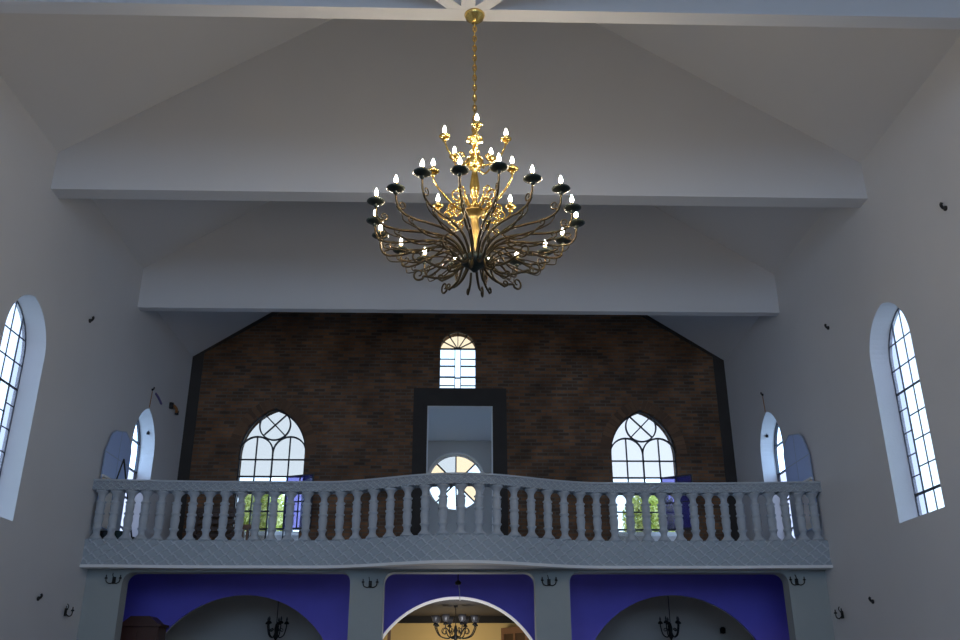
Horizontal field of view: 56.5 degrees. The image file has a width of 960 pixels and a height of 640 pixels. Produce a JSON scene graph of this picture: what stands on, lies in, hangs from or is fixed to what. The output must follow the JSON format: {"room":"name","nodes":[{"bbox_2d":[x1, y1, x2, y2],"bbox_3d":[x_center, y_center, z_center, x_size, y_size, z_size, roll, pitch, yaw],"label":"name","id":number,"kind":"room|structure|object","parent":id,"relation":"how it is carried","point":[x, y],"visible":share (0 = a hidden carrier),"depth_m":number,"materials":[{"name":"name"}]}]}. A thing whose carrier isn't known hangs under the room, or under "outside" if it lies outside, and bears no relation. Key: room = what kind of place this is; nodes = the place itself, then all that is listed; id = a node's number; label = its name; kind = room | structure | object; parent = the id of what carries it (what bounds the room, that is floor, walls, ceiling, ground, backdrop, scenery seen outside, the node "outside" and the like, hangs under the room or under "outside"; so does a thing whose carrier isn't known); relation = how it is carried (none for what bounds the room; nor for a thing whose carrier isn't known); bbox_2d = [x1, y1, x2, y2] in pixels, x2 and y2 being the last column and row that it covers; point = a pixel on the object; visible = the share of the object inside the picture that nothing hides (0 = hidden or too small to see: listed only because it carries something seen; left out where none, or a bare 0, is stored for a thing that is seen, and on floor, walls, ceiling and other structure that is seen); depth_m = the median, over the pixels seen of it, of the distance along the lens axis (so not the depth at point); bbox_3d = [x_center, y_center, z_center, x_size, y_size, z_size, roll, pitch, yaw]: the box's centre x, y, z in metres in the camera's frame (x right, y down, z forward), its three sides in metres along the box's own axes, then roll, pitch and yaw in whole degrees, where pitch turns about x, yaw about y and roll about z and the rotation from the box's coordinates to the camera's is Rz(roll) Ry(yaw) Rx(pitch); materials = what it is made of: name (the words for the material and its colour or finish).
{"room":"house of worship","nodes":[
{"label":"house of worship","id":0,"kind":"room"},
{"bbox_2d":[0,75,192,639],"bbox_3d":[-6.284,0.016,7.914,0.340,9.200,33.000,0,-22,-2],"label":"wall","id":1,"kind":"structure","parent":0,"point":[65,265],"depth_m":13.40,"materials":[{"name":"paint"}]},
{"bbox_2d":[0,301,25,475],"bbox_3d":[-6.519,1.063,11.932,0.016,3.032,1.242,0,-22,-2],"label":"window","id":2,"kind":"structure","parent":1,"relation":"in","point":[23,320],"depth_m":12.44,"materials":[{"name":"grey"}]},
{"bbox_2d":[64,604,73,616],"bbox_3d":[-6.253,4.406,13.565,0.092,0.188,0.296,0,-22,-2],"label":"wall sconce","id":3,"kind":"object","parent":1,"relation":"attached to","point":[66,608],"visible":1,"depth_m":13.53,"materials":[{"name":"black metal"}]},
{"bbox_2d":[95,419,140,530],"bbox_3d":[-6.505,2.722,16.113,0.346,2.759,2.550,6,-23,-14],"label":"window","id":4,"kind":"structure","parent":1,"relation":"in","point":[118,448],"depth_m":15.54,"materials":[{"name":"grey"}]},
{"bbox_2d":[155,393,161,404],"bbox_3d":[-6.371,1.561,17.712,0.050,0.132,0.410,0,-22,-2],"label":"loose cable","id":5,"kind":"object","parent":1,"relation":"attached to","point":[156,394],"visible":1,"depth_m":17.69,"materials":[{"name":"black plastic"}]},
{"bbox_2d":[169,402,178,414],"bbox_3d":[-6.362,1.847,18.582,0.108,0.180,0.410,-3,-22,7],"label":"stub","id":6,"kind":"object","parent":1,"relation":"attached to","point":[171,404],"visible":1,"depth_m":18.54,"materials":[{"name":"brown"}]},
{"bbox_2d":[165,595,322,639],"bbox_3d":[-4.502,6.659,16.754,3.800,3.600,2.490,0,-22,-2],"label":"wall","id":7,"kind":"structure","parent":0,"point":[245,617],"depth_m":17.90,"materials":[{"name":"white paint"}]},
{"bbox_2d":[265,601,288,639],"bbox_3d":[-3.929,5.618,17.384,0.457,1.200,0.445,0,-22,-2],"label":"chandelier","id":8,"kind":"object","parent":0,"point":[280,622],"visible":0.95,"depth_m":17.19,"materials":[{"name":"black metal"}]},
{"bbox_2d":[383,623,518,639],"bbox_3d":[-0.532,8.676,21.111,4.400,3.150,0.100,0,-22,-2],"label":"wall","id":9,"kind":"structure","parent":0,"point":[400,631],"depth_m":21.53,"materials":[{"name":"yellow paint"}]},
{"bbox_2d":[398,616,514,622],"bbox_3d":[-0.533,7.243,21.590,4.400,0.155,0.100,0,-22,-2],"label":"trim","id":10,"kind":"structure","parent":9,"relation":"attached to","point":[407,619],"depth_m":21.54,"materials":[{"name":"brown wood"}]},
{"bbox_2d":[501,627,528,639],"bbox_3d":[0.856,8.557,20.486,0.132,2.870,1.060,14,-26,-31],"label":"door","id":11,"kind":"structure","parent":9,"relation":"in","point":[510,633],"depth_m":20.98,"materials":[{"name":"brown wood"}]},
{"bbox_2d":[406,599,505,615],"bbox_3d":[-0.463,6.133,19.268,4.400,0.140,5.480,0,-22,-2],"label":"ceiling","id":12,"kind":"structure","parent":0,"point":[468,607],"depth_m":19.70,"materials":[{"name":"grey paint"}]},
{"bbox_2d":[431,605,479,639],"bbox_3d":[-0.506,6.318,18.586,1.022,0.720,1.022,0,-22,-2],"label":"chandelier","id":13,"kind":"object","parent":12,"relation":"hanging from","point":[447,619],"visible":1,"depth_m":18.43,"materials":[{"name":"black metal"}]},
{"bbox_2d":[123,574,789,639],"bbox_3d":[-0.367,6.194,15.646,12.000,3.600,0.060,0,-22,-2],"label":"wall","id":14,"kind":"structure","parent":0,"point":[756,601],"depth_m":16.11,"materials":[{"name":"paint"}]},
{"bbox_2d":[182,312,731,540],"bbox_3d":[-0.449,1.358,20.209,12.000,8.810,0.340,0,-22,-2],"label":"wall","id":15,"kind":"structure","parent":0,"point":[354,377],"depth_m":19.93,"materials":[{"name":"brick"}]},
{"bbox_2d":[227,398,315,451],"bbox_3d":[-4.495,2.287,19.523,1.910,1.220,0.022,0,-22,-2],"label":"trim","id":16,"kind":"structure","parent":15,"relation":"attached to","point":[295,414],"depth_m":19.54,"materials":[{"name":"brick"}]},
{"bbox_2d":[231,409,314,538],"bbox_3d":[-4.354,3.470,19.125,1.750,3.308,0.308,-3,-22,8],"label":"window","id":17,"kind":"structure","parent":15,"relation":"in","point":[273,446],"depth_m":19.36,"materials":[{"name":"grey"}]},
{"bbox_2d":[439,332,475,387],"bbox_3d":[-0.505,0.917,20.290,0.854,1.397,0.050,0,-22,-2],"label":"window","id":18,"kind":"structure","parent":15,"relation":"in","point":[455,347],"depth_m":20.29,"materials":[{"name":"grey"}]},
{"bbox_2d":[177,312,739,540],"bbox_3d":[-0.444,1.218,20.066,12.000,8.660,0.030,0,-22,-2],"label":"trim","id":19,"kind":"structure","parent":15,"relation":"attached to","point":[197,361],"depth_m":19.66,"materials":[{"name":"concrete"}]},
{"bbox_2d":[410,388,507,535],"bbox_3d":[-0.443,3.441,19.345,2.060,4.000,0.360,0,-22,-2],"label":"trim","id":20,"kind":"structure","parent":15,"relation":"attached to","point":[423,397],"depth_m":19.63,"materials":[{"name":"concrete"}]},
{"bbox_2d":[426,406,493,531],"bbox_3d":[-0.443,3.637,19.281,1.440,3.589,0.370,0,-22,-2],"label":"trim","id":21,"kind":"structure","parent":15,"relation":"attached to","point":[429,408],"depth_m":19.83,"materials":[{"name":"white paint"}]},
{"bbox_2d":[600,400,686,453],"bbox_3d":[3.572,2.353,19.736,1.910,1.220,0.022,0,-22,-2],"label":"trim","id":22,"kind":"structure","parent":15,"relation":"attached to","point":[621,410],"depth_m":19.75,"materials":[{"name":"brick"}]},
{"bbox_2d":[611,411,692,530],"bbox_3d":[3.708,3.534,19.334,1.733,3.308,0.364,-4,-23,10],"label":"window","id":23,"kind":"structure","parent":15,"relation":"in","point":[669,501],"depth_m":19.38,"materials":[{"name":"grey"}]},
{"bbox_2d":[427,441,491,534],"bbox_3d":[-0.544,6.608,22.195,4.400,7.800,0.300,0,-22,-2],"label":"wall","id":24,"kind":"structure","parent":0,"point":[480,450],"depth_m":23.15,"materials":[{"name":"grey paint"}]},
{"bbox_2d":[429,454,482,506],"bbox_3d":[-0.630,4.239,23.245,1.530,1.530,0.080,0,-22,-2],"label":"window","id":25,"kind":"structure","parent":24,"relation":"in","point":[448,463],"depth_m":23.41,"materials":[{"name":"grey"}]},
{"bbox_2d":[427,452,484,510],"bbox_3d":[-0.623,4.154,23.037,1.540,1.540,0.040,0,-22,-2],"label":"trim","id":26,"kind":"structure","parent":24,"relation":"attached to","point":[450,452],"depth_m":23.17,"materials":[{"name":"white paint"}]},
{"bbox_2d":[428,411,490,440],"bbox_3d":[-0.505,2.473,21.994,4.800,0.200,3.810,0,-22,-2],"label":"ceiling","id":27,"kind":"structure","parent":0,"point":[442,426],"depth_m":22.13,"materials":[{"name":"white paint"}]},
{"bbox_2d":[166,595,754,639],"bbox_3d":[-0.403,6.685,16.844,12.000,3.600,2.530,0,-22,-2],"label":"wall","id":28,"kind":"structure","parent":0,"point":[700,620],"depth_m":18.11,"materials":[{"name":"white paint"}]},
{"bbox_2d":[720,627,725,633],"bbox_3d":[4.901,6.266,18.033,0.120,0.130,0.140,0,-22,-2],"label":"wall lamp","id":29,"kind":"object","parent":28,"relation":"attached to","point":[722,629],"visible":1,"depth_m":17.99,"materials":[{"name":"black metal"}]},
{"bbox_2d":[132,565,826,569],"bbox_3d":[-0.310,3.897,14.194,12.000,0.050,0.970,0,-22,-2],"label":"ceiling","id":30,"kind":"structure","parent":0,"point":[421,567],"depth_m":14.38,"materials":[{"name":"grey paint"}]},
{"bbox_2d":[455,574,460,597],"bbox_3d":[-0.386,4.614,15.720,0.110,0.620,0.110,0,-22,-2],"label":"ceiling hook","id":31,"kind":"object","parent":30,"relation":"hanging from","point":[457,582],"visible":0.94,"depth_m":15.68,"materials":[{"name":"black metal"}]},
{"bbox_2d":[0,13,959,359],"bbox_3d":[-0.063,-6.449,8.068,12.720,4.828,28.740,0,-22,-2],"label":"ceiling","id":32,"kind":"structure","parent":0,"point":[78,77],"depth_m":13.09,"materials":[{"name":"paint"}]},
{"bbox_2d":[658,597,680,639],"bbox_3d":[3.718,5.681,17.586,0.457,1.200,0.445,0,-22,-2],"label":"chandelier","id":33,"kind":"object","parent":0,"point":[670,629],"visible":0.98,"depth_m":17.39,"materials":[{"name":"black metal"}]},
{"bbox_2d":[724,37,959,639],"bbox_3d":[6.051,0.118,8.241,0.340,9.200,33.000,0,-22,-2],"label":"wall","id":34,"kind":"structure","parent":0,"point":[852,270],"depth_m":12.97,"materials":[{"name":"paint"}]},
{"bbox_2d":[138,201,779,315],"bbox_3d":[-0.351,-2.365,17.677,12.000,4.780,0.170,0,-22,-2],"label":"ceiling beam","id":35,"kind":"structure","parent":34,"relation":"attached to","point":[277,256],"depth_m":17.01,"materials":[{"name":"paint"}]},
{"bbox_2d":[51,19,867,207],"bbox_3d":[-0.244,-3.925,14.120,12.000,4.590,0.280,0,-22,-2],"label":"ceiling beam","id":36,"kind":"structure","parent":34,"relation":"attached to","point":[339,109],"depth_m":13.53,"materials":[{"name":"paint"}]},
{"bbox_2d":[435,0,502,8],"bbox_3d":[-0.074,-4.032,7.726,8.015,0.115,4.055,0,-22,-2],"label":"trim","id":37,"kind":"structure","parent":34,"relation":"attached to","point":[449,4],"depth_m":9.35,"materials":[{"name":"paint"}]},
{"bbox_2d":[0,0,959,28],"bbox_3d":[-0.133,-5.407,10.384,12.000,4.680,0.180,0,-22,-2],"label":"ceiling beam","id":38,"kind":"structure","parent":34,"relation":"attached to","point":[911,14],"depth_m":9.50,"materials":[{"name":"paint"}]},
{"bbox_2d":[366,8,584,296],"bbox_3d":[-0.049,-1.804,8.888,2.092,3.124,2.092,-14,-26,30],"label":"chandelier","id":39,"kind":"object","parent":38,"relation":"hanging from","point":[476,259],"visible":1,"depth_m":8.42,"materials":[{"name":"gold metal"}]},
{"bbox_2d":[834,607,843,618],"bbox_3d":[5.644,4.592,14.017,0.092,0.188,0.296,0,-22,-2],"label":"wall sconce","id":40,"kind":"object","parent":34,"relation":"attached to","point":[841,611],"visible":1,"depth_m":13.99,"materials":[{"name":"black metal"}]},
{"bbox_2d":[888,308,940,515],"bbox_3d":[6.056,1.167,12.265,0.016,3.032,1.242,0,-22,-2],"label":"window","id":41,"kind":"structure","parent":34,"relation":"in","point":[933,487],"depth_m":12.53,"materials":[{"name":"grey"}]},
{"bbox_2d":[939,202,947,210],"bbox_3d":[5.776,-1.416,11.150,0.079,0.114,0.072,0,-22,-2],"label":"wall bracket","id":42,"kind":"object","parent":34,"relation":"attached to","point":[944,208],"visible":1,"depth_m":11.13,"materials":[{"name":"black metal"}]},
{"bbox_3d":[-0.107,4.435,6.342,12.800,0.200,33.900,0,-22,-2],"label":"floor","id":43,"kind":"structure","parent":0,"visible":0},
{"bbox_2d":[76,582,127,639],"bbox_3d":[-6.028,5.715,13.846,0.700,3.150,0.400,0,-22,-2],"label":"column","id":44,"kind":"structure","parent":43,"relation":"on","point":[103,604],"depth_m":14.16,"materials":[{"name":"paint"}]},
{"bbox_2d":[105,573,121,583],"bbox_3d":[-5.867,4.135,14.299,0.278,0.176,0.086,0,-22,-2],"label":"wall sconce","id":45,"kind":"object","parent":44,"relation":"attached to","point":[120,577],"visible":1,"depth_m":14.29,"materials":[{"name":"black metal"}]},
{"bbox_2d":[120,616,168,639],"bbox_3d":[-5.856,6.437,15.056,0.760,2.730,0.505,0,-22,-2],"label":"tall cabinet","id":46,"kind":"object","parent":43,"relation":"on","point":[134,627],"visible":0.85,"depth_m":15.31,"materials":[{"name":"brown wood"}]},
{"bbox_2d":[347,582,384,639],"bbox_3d":[-1.825,5.749,13.958,0.660,3.150,0.400,0,-22,-2],"label":"column","id":47,"kind":"structure","parent":43,"relation":"on","point":[366,605],"depth_m":14.26,"materials":[{"name":"paint"}]},
{"bbox_2d":[362,577,377,587],"bbox_3d":[-1.768,4.224,14.385,0.278,0.176,0.086,0,-22,-2],"label":"wall sconce","id":48,"kind":"object","parent":47,"relation":"attached to","point":[370,582],"visible":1,"depth_m":14.37,"materials":[{"name":"black metal"}]},
{"bbox_2d":[387,630,390,639],"bbox_3d":[-2.052,8.431,20.055,0.132,2.790,0.803,2,-22,-6],"label":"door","id":49,"kind":"structure","parent":43,"relation":"on","point":[389,632],"depth_m":20.17,"materials":[{"name":"brown wood"}]},
{"bbox_2d":[534,583,571,639],"bbox_3d":[1.174,5.774,14.037,0.680,3.150,0.400,0,-22,-2],"label":"column","id":50,"kind":"structure","parent":43,"relation":"on","point":[552,610],"depth_m":14.34,"materials":[{"name":"paint"}]},
{"bbox_2d":[541,575,557,585],"bbox_3d":[1.121,4.220,14.473,0.278,0.176,0.086,0,-22,-2],"label":"wall sconce","id":51,"kind":"object","parent":50,"relation":"attached to","point":[548,579],"visible":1,"depth_m":14.46,"materials":[{"name":"black metal"}]},
{"bbox_2d":[783,583,834,639],"bbox_3d":[5.363,5.808,14.148,0.750,3.150,0.400,0,-22,-2],"label":"column","id":52,"kind":"structure","parent":43,"relation":"on","point":[808,611],"depth_m":14.46,"materials":[{"name":"paint"}]},
{"bbox_2d":[789,575,805,584],"bbox_3d":[5.179,4.244,14.584,0.278,0.176,0.086,0,-22,-2],"label":"wall sconce","id":53,"kind":"object","parent":52,"relation":"attached to","point":[790,579],"visible":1,"depth_m":14.57,"materials":[{"name":"black metal"}]},
{"bbox_3d":[-0.367,4.396,16.204,12.000,0.150,4.770,0,-22,-2],"label":"floor","id":54,"kind":"structure","parent":0,"visible":0},
{"bbox_2d":[100,531,107,538],"bbox_3d":[-6.152,3.579,14.653,0.204,0.215,0.204,0,-22,-2],"label":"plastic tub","id":55,"kind":"object","parent":54,"relation":"on","point":[103,534],"visible":0.38,"depth_m":14.60,"materials":[{"name":"black plastic"}]},
{"bbox_2d":[115,531,122,538],"bbox_3d":[-5.942,3.580,14.659,0.204,0.215,0.204,0,-22,-2],"label":"plastic tub","id":56,"kind":"object","parent":54,"relation":"on","point":[118,534],"visible":0.3,"depth_m":14.61,"materials":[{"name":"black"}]},
{"bbox_2d":[116,459,134,538],"bbox_3d":[-5.866,3.095,15.086,0.356,1.428,0.605,-7,-23,16],"label":"microphone stand","id":57,"kind":"object","parent":54,"relation":"on","point":[123,461],"visible":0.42,"depth_m":15.10,"materials":[{"name":"black metal"}]},
{"bbox_2d":[193,508,235,539],"bbox_3d":[-5.367,4.388,17.999,0.950,1.250,0.480,0,-22,-2],"label":"bench","id":58,"kind":"object","parent":54,"relation":"on","point":[200,511],"visible":0.28,"depth_m":18.30,"materials":[{"name":"brown wood"}]},
{"bbox_2d":[242,524,250,539],"bbox_3d":[-4.707,4.544,17.949,0.360,0.920,0.390,0,-22,-2],"label":"chair","id":59,"kind":"object","parent":54,"relation":"on","point":[245,526],"visible":0.16,"depth_m":18.24,"materials":[{"name":"brown wood"}]},
{"bbox_2d":[79,422,832,569],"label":"balcony railing","id":60,"kind":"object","parent":54,"relation":"on","point":[797,460],"depth_m":14.52,"materials":[{"name":"grey"}]},
{"bbox_3d":[-0.346,5.895,14.915,12.000,3.600,1.520,0,-22,-2],"label":"wall","id":61,"kind":"structure","parent":0,"visible":0},
{"bbox_2d":[86,569,826,583],"bbox_3d":[-0.325,4.096,14.680,12.000,0.450,0.280,0,-22,-2],"label":"trim","id":62,"kind":"structure","parent":61,"relation":"attached to","point":[93,575],"depth_m":14.57,"materials":[{"name":"paint"}]},
{"bbox_3d":[-0.436,9.057,17.358,80.000,0.200,81.000,0,-22,-2],"label":"floor","id":63,"kind":"structure","parent":0,"visible":0},
{"bbox_2d":[243,494,284,530],"bbox_3d":[-6.013,7.861,23.842,1.732,6.961,1.947,0,-22,-2],"label":"tree","id":64,"kind":"object","parent":63,"relation":"on","point":[264,500],"visible":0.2,"depth_m":24.35,"materials":[{"name":"green plant"}]},
{"bbox_2d":[234,531,298,539],"bbox_3d":[-5.413,7.522,20.649,4.500,5.160,0.280,0,-22,-2],"label":"wall","id":65,"kind":"structure","parent":63,"relation":"on","point":[261,534],"depth_m":21.49,"materials":[{"name":"white paint"}]},
{"bbox_2d":[618,532,676,540],"bbox_3d":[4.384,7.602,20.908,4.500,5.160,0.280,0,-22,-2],"label":"window sill","id":66,"kind":"structure","parent":63,"relation":"on","point":[623,536],"depth_m":21.73,"materials":[{"name":"white paint"}]},
{"bbox_2d":[622,495,674,531],"bbox_3d":[4.841,7.956,24.131,1.724,6.951,1.936,0,-22,-2],"label":"tree","id":67,"kind":"object","parent":63,"relation":"on","point":[653,501],"visible":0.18,"depth_m":24.68,"materials":[{"name":"green plant"}]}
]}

